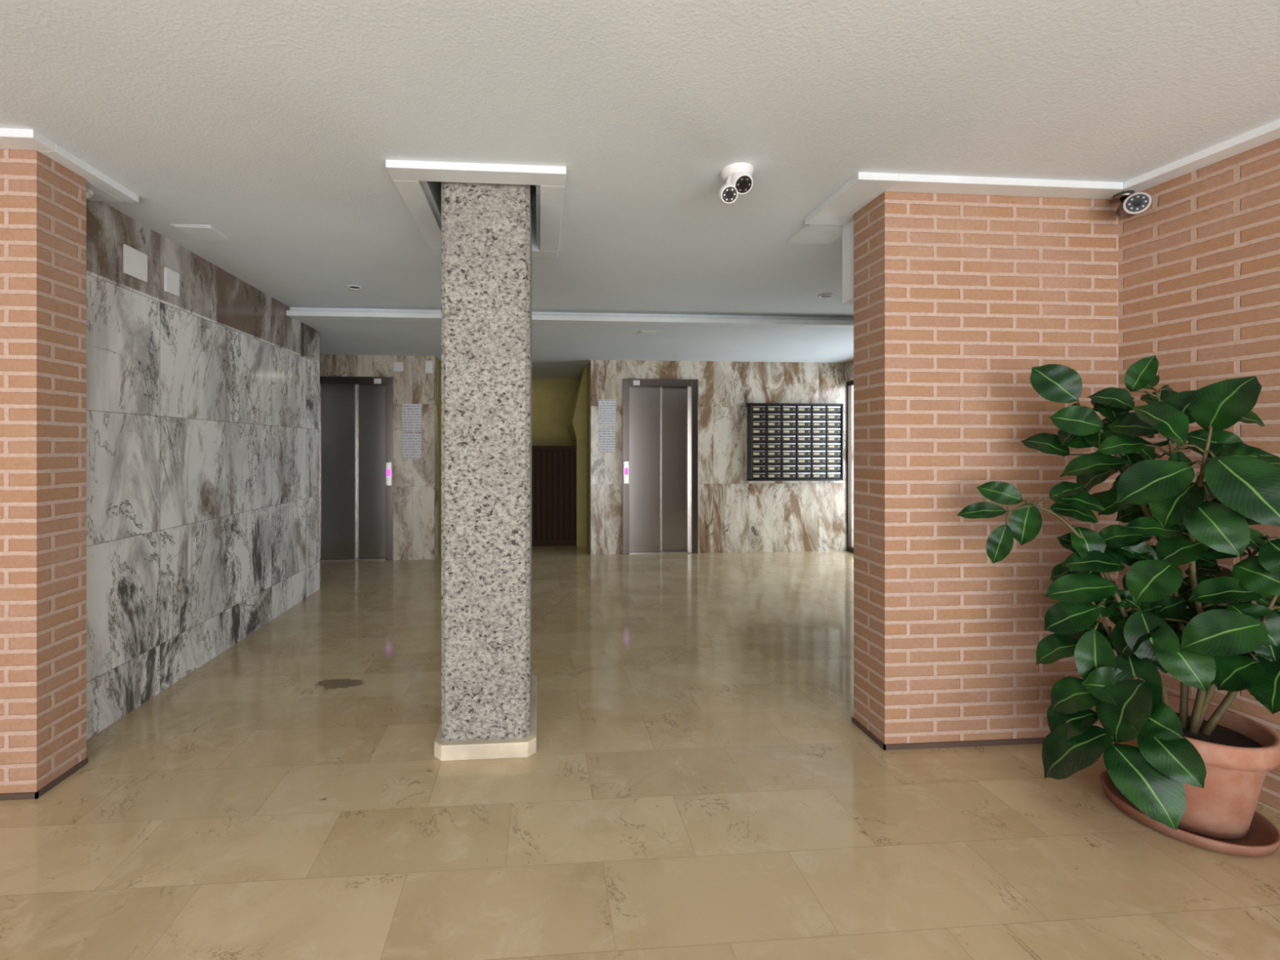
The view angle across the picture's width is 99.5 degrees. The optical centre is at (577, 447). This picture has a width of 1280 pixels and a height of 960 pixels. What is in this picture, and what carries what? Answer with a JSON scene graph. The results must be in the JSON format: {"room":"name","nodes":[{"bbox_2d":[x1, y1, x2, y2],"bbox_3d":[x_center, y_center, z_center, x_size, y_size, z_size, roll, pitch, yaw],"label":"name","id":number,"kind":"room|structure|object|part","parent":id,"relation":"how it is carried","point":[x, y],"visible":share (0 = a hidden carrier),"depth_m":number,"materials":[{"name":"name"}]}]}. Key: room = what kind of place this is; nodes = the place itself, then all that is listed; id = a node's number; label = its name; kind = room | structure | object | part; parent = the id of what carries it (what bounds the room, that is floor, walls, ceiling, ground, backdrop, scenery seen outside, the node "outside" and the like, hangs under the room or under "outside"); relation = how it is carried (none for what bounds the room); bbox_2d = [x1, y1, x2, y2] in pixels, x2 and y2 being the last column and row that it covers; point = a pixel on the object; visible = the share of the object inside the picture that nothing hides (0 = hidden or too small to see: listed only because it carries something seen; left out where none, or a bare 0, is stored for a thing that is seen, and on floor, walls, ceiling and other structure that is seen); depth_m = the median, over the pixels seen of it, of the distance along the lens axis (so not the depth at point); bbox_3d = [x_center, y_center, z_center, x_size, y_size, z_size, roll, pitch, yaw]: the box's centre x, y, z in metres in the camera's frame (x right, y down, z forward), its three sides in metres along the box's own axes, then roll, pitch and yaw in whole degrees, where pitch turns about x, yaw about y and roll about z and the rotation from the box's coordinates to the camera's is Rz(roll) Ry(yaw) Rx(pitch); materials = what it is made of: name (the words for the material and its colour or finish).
{"room":"apartment building lobby","nodes":[
{"label":"apartment building lobby","id":0,"kind":"room"},
{"bbox_2d":[0,149,86,793],"bbox_3d":[-2.697,0.085,-0.519,1.744,2.430,5.360,0,0,-4],"label":"wall","id":1,"kind":"structure","parent":0,"point":[43,202],"depth_m":2.02,"materials":[{"name":"brick"}]},
{"bbox_2d":[0,757,88,800],"bbox_3d":[-2.782,1.289,2.048,1.551,0.022,0.227,0,0,-4],"label":"baseboard","id":2,"kind":"structure","parent":1,"relation":"attached to","point":[31,795],"depth_m":2.02,"materials":[{"name":"beige stone"}]},
{"bbox_2d":[0,128,138,202],"bbox_3d":[-2.757,-1.115,2.109,1.610,0.031,0.510,0,0,-4],"label":"trim","id":3,"kind":"structure","parent":1,"relation":"attached to","point":[104,188],"depth_m":2.08,"materials":[{"name":"white paint"}]},
{"bbox_2d":[86,199,319,740],"bbox_3d":[-2.368,0.085,3.566,0.200,2.430,2.740,0,0,-4],"label":"wall","id":4,"kind":"structure","parent":0,"point":[203,402],"depth_m":3.06,"materials":[{"name":"grey stone"}]},
{"bbox_2d":[86,189,93,199],"bbox_3d":[-2.099,-1.072,2.289,0.039,0.058,0.088,0,0,-14],"label":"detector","id":5,"kind":"object","parent":4,"relation":"attached to","point":[90,193],"visible":0.27,"depth_m":2.30,"materials":[{"name":"white plastic"}]},
{"bbox_2d":[122,244,147,282],"bbox_3d":[-2.194,-0.910,2.671,0.014,0.140,0.150,0,0,-4],"label":"wall plate","id":6,"kind":"object","parent":4,"relation":"attached to","point":[135,263],"visible":1,"depth_m":2.66,"materials":[{"name":"white plastic"}]},
{"bbox_2d":[164,266,179,296],"bbox_3d":[-2.213,-0.900,2.936,0.014,0.130,0.110,0,0,-4],"label":"wall plate","id":7,"kind":"object","parent":4,"relation":"attached to","point":[171,278],"visible":1,"depth_m":2.92,"materials":[{"name":"white plastic"}]},
{"bbox_2d":[320,354,437,559],"bbox_3d":[-2.542,0.120,6.281,1.750,2.360,0.200,0,0,-4],"label":"wall","id":8,"kind":"structure","parent":0,"point":[415,480],"depth_m":6.23,"materials":[{"name":"brown stone"}]},
{"bbox_2d":[320,557,385,560],"bbox_3d":[-2.599,1.293,6.236,0.760,0.014,0.120,0,0,-4],"label":"sill","id":9,"kind":"structure","parent":8,"relation":"attached to","point":[357,558],"depth_m":6.19,"materials":[{"name":"metal"}]},
{"bbox_2d":[320,384,391,559],"bbox_3d":[-2.600,0.245,6.254,0.930,2.110,0.204,0,0,-4],"label":"elevator door","id":10,"kind":"structure","parent":8,"relation":"in","point":[336,402],"depth_m":6.23,"materials":[{"name":"metal"}]},
{"bbox_3d":[-2.774,0.282,6.229,0.410,2.005,0.020,0,0,-4],"label":"door panel","id":11,"kind":"part","parent":10,"relation":"part of","materials":[{"name":"metal"}]},
{"bbox_2d":[354,385,355,558],"bbox_3d":[-2.598,0.282,6.236,0.761,2.005,0.032,0,0,-7],"label":"door edges","id":12,"kind":"object","parent":10,"relation":"attached to","point":[354,385],"visible":0.41,"depth_m":6.22,"materials":[{"name":"metal"}]},
{"bbox_3d":[-2.412,0.282,6.285,0.380,2.005,0.020,0,0,-4],"label":"door panel","id":13,"kind":"part","parent":10,"relation":"part of","materials":[{"name":"metal"}]},
{"bbox_2d":[386,469,390,475],"bbox_3d":[-2.174,0.290,6.181,0.044,0.080,0.007,0,0,-4],"label":"light","id":14,"kind":"object","parent":10,"relation":"attached to","point":[388,471],"visible":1,"depth_m":6.18,"materials":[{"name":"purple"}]},
{"bbox_3d":[-2.174,0.305,6.189,0.060,0.270,0.012,0,0,-4],"label":"call panel","id":15,"kind":"part","parent":10,"relation":"part of","materials":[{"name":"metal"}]},
{"bbox_2d":[320,376,393,559],"bbox_3d":[-2.598,0.245,6.230,0.930,2.110,0.132,0,0,-4],"label":"frame","id":16,"kind":"object","parent":8,"relation":"attached to","point":[388,382],"visible":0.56,"depth_m":6.20,"materials":[{"name":"metal"}]},
{"bbox_2d":[373,378,381,383],"bbox_3d":[-2.299,-0.760,6.182,0.080,0.060,0.008,0,0,-4],"label":"indicator","id":17,"kind":"object","parent":8,"relation":"attached to","point":[375,380],"visible":1,"depth_m":6.18,"materials":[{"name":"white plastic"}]},
{"bbox_2d":[393,361,403,372],"bbox_3d":[-2.064,-0.925,6.195,0.110,0.110,0.040,0,0,-4],"label":"junction box","id":18,"kind":"object","parent":8,"relation":"attached to","point":[397,366],"visible":1,"depth_m":6.18,"materials":[{"name":"white plastic"}]},
{"bbox_2d":[401,404,421,458],"bbox_3d":[-1.921,-0.185,6.223,0.220,0.630,0.006,0,0,-4],"label":"paper","id":19,"kind":"object","parent":8,"relation":"attached to","point":[411,413],"visible":1,"depth_m":6.22,"materials":[{"name":"white paper"}]},
{"bbox_2d":[425,360,433,373],"bbox_3d":[-1.717,-0.925,6.211,0.085,0.150,0.060,0,0,-4],"label":"emergency light","id":20,"kind":"object","parent":8,"relation":"attached to","point":[428,363],"visible":1,"depth_m":6.18,"materials":[{"name":"white plastic"}]},
{"bbox_2d":[437,359,589,555],"bbox_3d":[-0.822,0.120,7.435,1.950,2.360,1.850,0,0,-4],"label":"wall","id":21,"kind":"structure","parent":0,"point":[560,407],"depth_m":7.22,"materials":[{"name":"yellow paint"}]},
{"bbox_2d":[296,319,853,378],"bbox_3d":[-0.097,-1.220,6.786,9.200,0.320,4.450,0,0,-4],"label":"ceiling","id":22,"kind":"structure","parent":0,"point":[558,350],"depth_m":5.53,"materials":[{"name":"white paint"}]},
{"bbox_2d":[637,330,657,334],"bbox_3d":[0.638,-1.056,4.960,0.160,0.006,0.160,0,0,-4],"label":"ceiling access panel","id":23,"kind":"object","parent":22,"relation":"attached to","point":[641,332],"visible":1,"depth_m":4.95,"materials":[{"name":"white paint"}]},
{"bbox_2d":[0,544,1279,959],"bbox_3d":[0.186,1.350,2.921,9.200,0.100,12.200,0,0,-4],"label":"floor","id":24,"kind":"structure","parent":0,"point":[700,782],"depth_m":1.88,"materials":[{"name":"beige tile"}]},
{"bbox_2d":[434,182,537,760],"bbox_3d":[-0.413,-0.015,2.584,0.429,2.630,0.685,0,0,-4],"label":"concrete column","id":25,"kind":"structure","parent":24,"relation":"on","point":[489,687],"depth_m":2.28,"materials":[{"name":"grey stone"}]},
{"bbox_2d":[531,445,575,546],"bbox_3d":[-0.872,0.640,7.095,1.680,1.320,0.120,0,0,-4],"label":"radiator","id":26,"kind":"object","parent":24,"relation":"on","point":[553,467],"visible":0.39,"depth_m":7.11,"materials":[{"name":"brown metal"}]},
{"bbox_2d":[956,355,1279,857],"bbox_3d":[1.989,0.482,1.932,0.853,1.632,0.675,0,0,-4],"label":"rubber plant","id":27,"kind":"object","parent":24,"relation":"on","point":[1191,771],"visible":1,"depth_m":1.83,"materials":[{"name":"green plant"}]},
{"bbox_3d":[1.911,0.614,2.014,0.423,0.782,0.254,0,0,-4],"label":"stem","id":28,"kind":"part","parent":27,"relation":"part of","materials":[{"name":"brown plant"}]},
{"bbox_3d":[2.002,0.776,1.969,0.211,0.436,0.027,0,0,17],"label":"stem","id":29,"kind":"part","parent":27,"relation":"part of","materials":[{"name":"brown plant"}]},
{"bbox_3d":[2.026,0.121,1.996,0.259,0.566,0.038,0,0,35],"label":"stem","id":30,"kind":"part","parent":27,"relation":"part of","materials":[{"name":"brown plant"}]},
{"bbox_3d":[1.957,0.885,1.859,0.300,0.220,0.022,0,0,-17],"label":"stem","id":31,"kind":"part","parent":27,"relation":"part of","materials":[{"name":"plant"}]},
{"bbox_3d":[2.124,0.410,1.923,0.035,1.181,0.076,0,0,-35],"label":"stem","id":32,"kind":"part","parent":27,"relation":"part of","materials":[{"name":"plant"}]},
{"bbox_3d":[2.134,1.115,1.898,0.428,0.339,0.428,0,0,-4],"label":"pot","id":33,"kind":"part","parent":27,"relation":"part of","materials":[{"name":"ceramic"}]},
{"bbox_3d":[2.115,0.470,1.833,0.047,1.062,0.100,0,0,43],"label":"stem","id":34,"kind":"part","parent":27,"relation":"part of","materials":[{"name":"brown plant"}]},
{"bbox_3d":[2.219,0.646,1.826,0.048,0.695,0.144,0,0,-45],"label":"stem","id":35,"kind":"part","parent":27,"relation":"part of","materials":[{"name":"brown plant"}]},
{"bbox_3d":[2.183,0.731,1.801,0.024,0.544,0.201,0,0,-24],"label":"stem","id":36,"kind":"part","parent":27,"relation":"part of","materials":[{"name":"plant"}]},
{"bbox_2d":[0,0,1279,317],"bbox_3d":[0.349,-1.255,0.703,9.200,0.250,7.750,0,0,-4],"label":"ceiling","id":37,"kind":"structure","parent":0,"point":[273,126],"depth_m":1.79,"materials":[{"name":"white paint"}]},
{"bbox_2d":[169,224,233,240],"bbox_3d":[-1.973,-1.126,2.833,0.200,0.006,0.200,0,0,-4],"label":"ceiling access panel","id":38,"kind":"object","parent":37,"relation":"attached to","point":[195,232],"depth_m":2.81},
{"bbox_2d":[346,285,362,289],"bbox_3d":[-1.572,-1.135,3.795,0.100,0.029,0.100,0,0,-4],"label":"recessed light","id":39,"kind":"object","parent":37,"relation":"in","point":[352,287],"visible":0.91,"depth_m":3.80,"materials":[{"name":"white plastic"}]},
{"bbox_2d":[385,160,566,257],"bbox_3d":[-0.437,-1.115,2.623,0.711,0.031,0.965,0,0,-4],"label":"trim","id":40,"kind":"structure","parent":37,"relation":"attached to","point":[407,176],"depth_m":2.23,"materials":[{"name":"white paint"}]},
{"bbox_2d":[718,162,754,204],"bbox_3d":[0.648,-1.059,2.203,0.138,0.142,0.135,0,0,26],"label":"security camera","id":41,"kind":"object","parent":37,"relation":"attached to","point":[737,177],"visible":1,"depth_m":2.16,"materials":[{"name":"white plastic"}]},
{"bbox_2d":[817,293,833,297],"bbox_3d":[1.842,-1.135,4.006,0.100,0.029,0.100,0,0,-4],"label":"recessed light","id":42,"kind":"object","parent":37,"relation":"in","point":[825,295],"visible":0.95,"depth_m":4.01,"materials":[{"name":"white plastic"}]},
{"bbox_2d":[589,360,853,554],"bbox_3d":[1.813,0.120,6.751,3.335,2.360,0.200,0,0,-4],"label":"wall","id":43,"kind":"structure","parent":0,"point":[737,514],"depth_m":6.67,"materials":[{"name":"brown stone"}]},
{"bbox_2d":[598,399,616,452],"bbox_3d":[0.357,-0.260,6.540,0.210,0.640,0.006,0,0,-4],"label":"paper","id":44,"kind":"object","parent":43,"relation":"attached to","point":[606,407],"visible":1,"depth_m":6.54,"materials":[{"name":"white paper"}]},
{"bbox_2d":[633,380,639,385],"bbox_3d":[0.712,-0.785,6.554,0.080,0.060,0.008,0,0,-4],"label":"indicator","id":45,"kind":"object","parent":43,"relation":"attached to","point":[635,382],"visible":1,"depth_m":6.55,"materials":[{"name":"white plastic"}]},
{"bbox_2d":[623,386,688,551],"bbox_3d":[1.004,0.233,6.670,0.940,2.135,0.204,0,0,-4],"label":"elevator door","id":46,"kind":"structure","parent":43,"relation":"in","point":[644,402],"depth_m":6.65,"materials":[{"name":"metal"}]},
{"bbox_3d":[0.587,0.305,6.543,0.060,0.270,0.012,0,0,-4],"label":"call panel","id":47,"kind":"part","parent":46,"relation":"part of","materials":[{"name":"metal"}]},
{"bbox_2d":[624,467,628,474],"bbox_3d":[0.588,0.290,6.534,0.044,0.080,0.007,0,0,-4],"label":"light","id":48,"kind":"object","parent":46,"relation":"attached to","point":[626,469],"visible":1,"depth_m":6.53,"materials":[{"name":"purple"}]},
{"bbox_3d":[0.828,0.270,6.644,0.415,2.030,0.020,0,0,-4],"label":"door panel","id":49,"kind":"part","parent":46,"relation":"part of","materials":[{"name":"metal"}]},
{"bbox_2d":[660,386,689,551],"bbox_3d":[1.006,0.270,6.651,0.771,2.030,0.032,0,0,-6],"label":"door edges","id":50,"kind":"object","parent":46,"relation":"attached to","point":[660,387],"visible":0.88,"depth_m":6.65,"materials":[{"name":"metal"}]},
{"bbox_3d":[1.195,0.270,6.700,0.385,2.030,0.020,0,0,-4],"label":"door panel","id":51,"kind":"part","parent":46,"relation":"part of","materials":[{"name":"metal"}]},
{"bbox_2d":[622,378,698,554],"bbox_3d":[1.006,0.233,6.646,0.940,2.135,0.132,0,0,-4],"label":"frame","id":52,"kind":"object","parent":43,"relation":"attached to","point":[693,384],"visible":0.91,"depth_m":6.59,"materials":[{"name":"metal"}]},
{"bbox_2d":[629,550,691,554],"bbox_3d":[1.006,1.293,6.652,0.770,0.014,0.120,0,0,-4],"label":"sill","id":53,"kind":"structure","parent":43,"relation":"attached to","point":[687,551],"depth_m":6.61,"materials":[{"name":"metal"}]},
{"bbox_2d":[746,403,843,480],"bbox_3d":[2.687,-0.065,6.664,1.185,0.950,0.100,0,0,-4],"label":"mailbox","id":54,"kind":"object","parent":43,"relation":"attached to","point":[786,442],"visible":1,"depth_m":6.63,"materials":[{"name":"brown metal"}]},
{"bbox_2d":[844,360,853,382],"bbox_3d":[3.154,0.085,4.638,0.970,2.430,4.190,0,0,-4],"label":"wall","id":55,"kind":"structure","parent":0,"point":[848,366],"depth_m":6.64,"materials":[{"name":"brown stone"}]},
{"bbox_2d":[286,306,853,328],"bbox_3d":[0.578,-1.089,4.555,5.820,0.082,0.120,0,0,-4],"label":"ceiling beam","id":56,"kind":"structure","parent":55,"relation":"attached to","point":[333,313],"depth_m":4.51,"materials":[{"name":"white paint"}]},
{"bbox_2d":[847,380,853,553],"bbox_3d":[3.468,0.240,5.817,0.050,2.120,1.895,0,0,-4],"label":"frame","id":57,"kind":"object","parent":55,"relation":"attached to","point":[850,384],"visible":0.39,"depth_m":6.74,"materials":[{"name":"brown metal"}]},
{"bbox_2d":[853,137,1279,812],"bbox_3d":[2.449,0.085,-0.099,1.526,2.430,5.572,0,0,-8],"label":"wall","id":58,"kind":"structure","parent":0,"point":[957,298],"depth_m":2.34,"materials":[{"name":"brick"}]},
{"bbox_2d":[842,219,853,303],"bbox_3d":[1.401,-0.925,2.634,0.140,0.410,0.152,0,0,-4],"label":"trim","id":59,"kind":"structure","parent":58,"relation":"attached to","point":[848,229],"depth_m":2.65,"materials":[{"name":"white paint"}]},
{"bbox_2d":[851,716,1045,750],"bbox_3d":[1.851,1.289,2.473,1.095,0.022,0.243,0,0,-4],"label":"baseboard","id":60,"kind":"structure","parent":58,"relation":"attached to","point":[1026,740],"depth_m":2.34,"materials":[{"name":"beige stone"}]},
{"bbox_2d":[787,118,1279,244],"bbox_3d":[2.661,-1.115,0.281,1.224,0.031,6.105,0,0,-24],"label":"trim","id":61,"kind":"structure","parent":58,"relation":"attached to","point":[824,224],"depth_m":2.28,"materials":[{"name":"white paint"}]},
{"bbox_2d":[1112,190,1151,218],"bbox_3d":[2.345,-1.032,2.286,0.084,0.139,0.185,0,0,33],"label":"security camera","id":62,"kind":"object","parent":58,"relation":"attached to","point":[1132,204],"visible":1,"depth_m":2.23,"materials":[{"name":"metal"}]}
]}

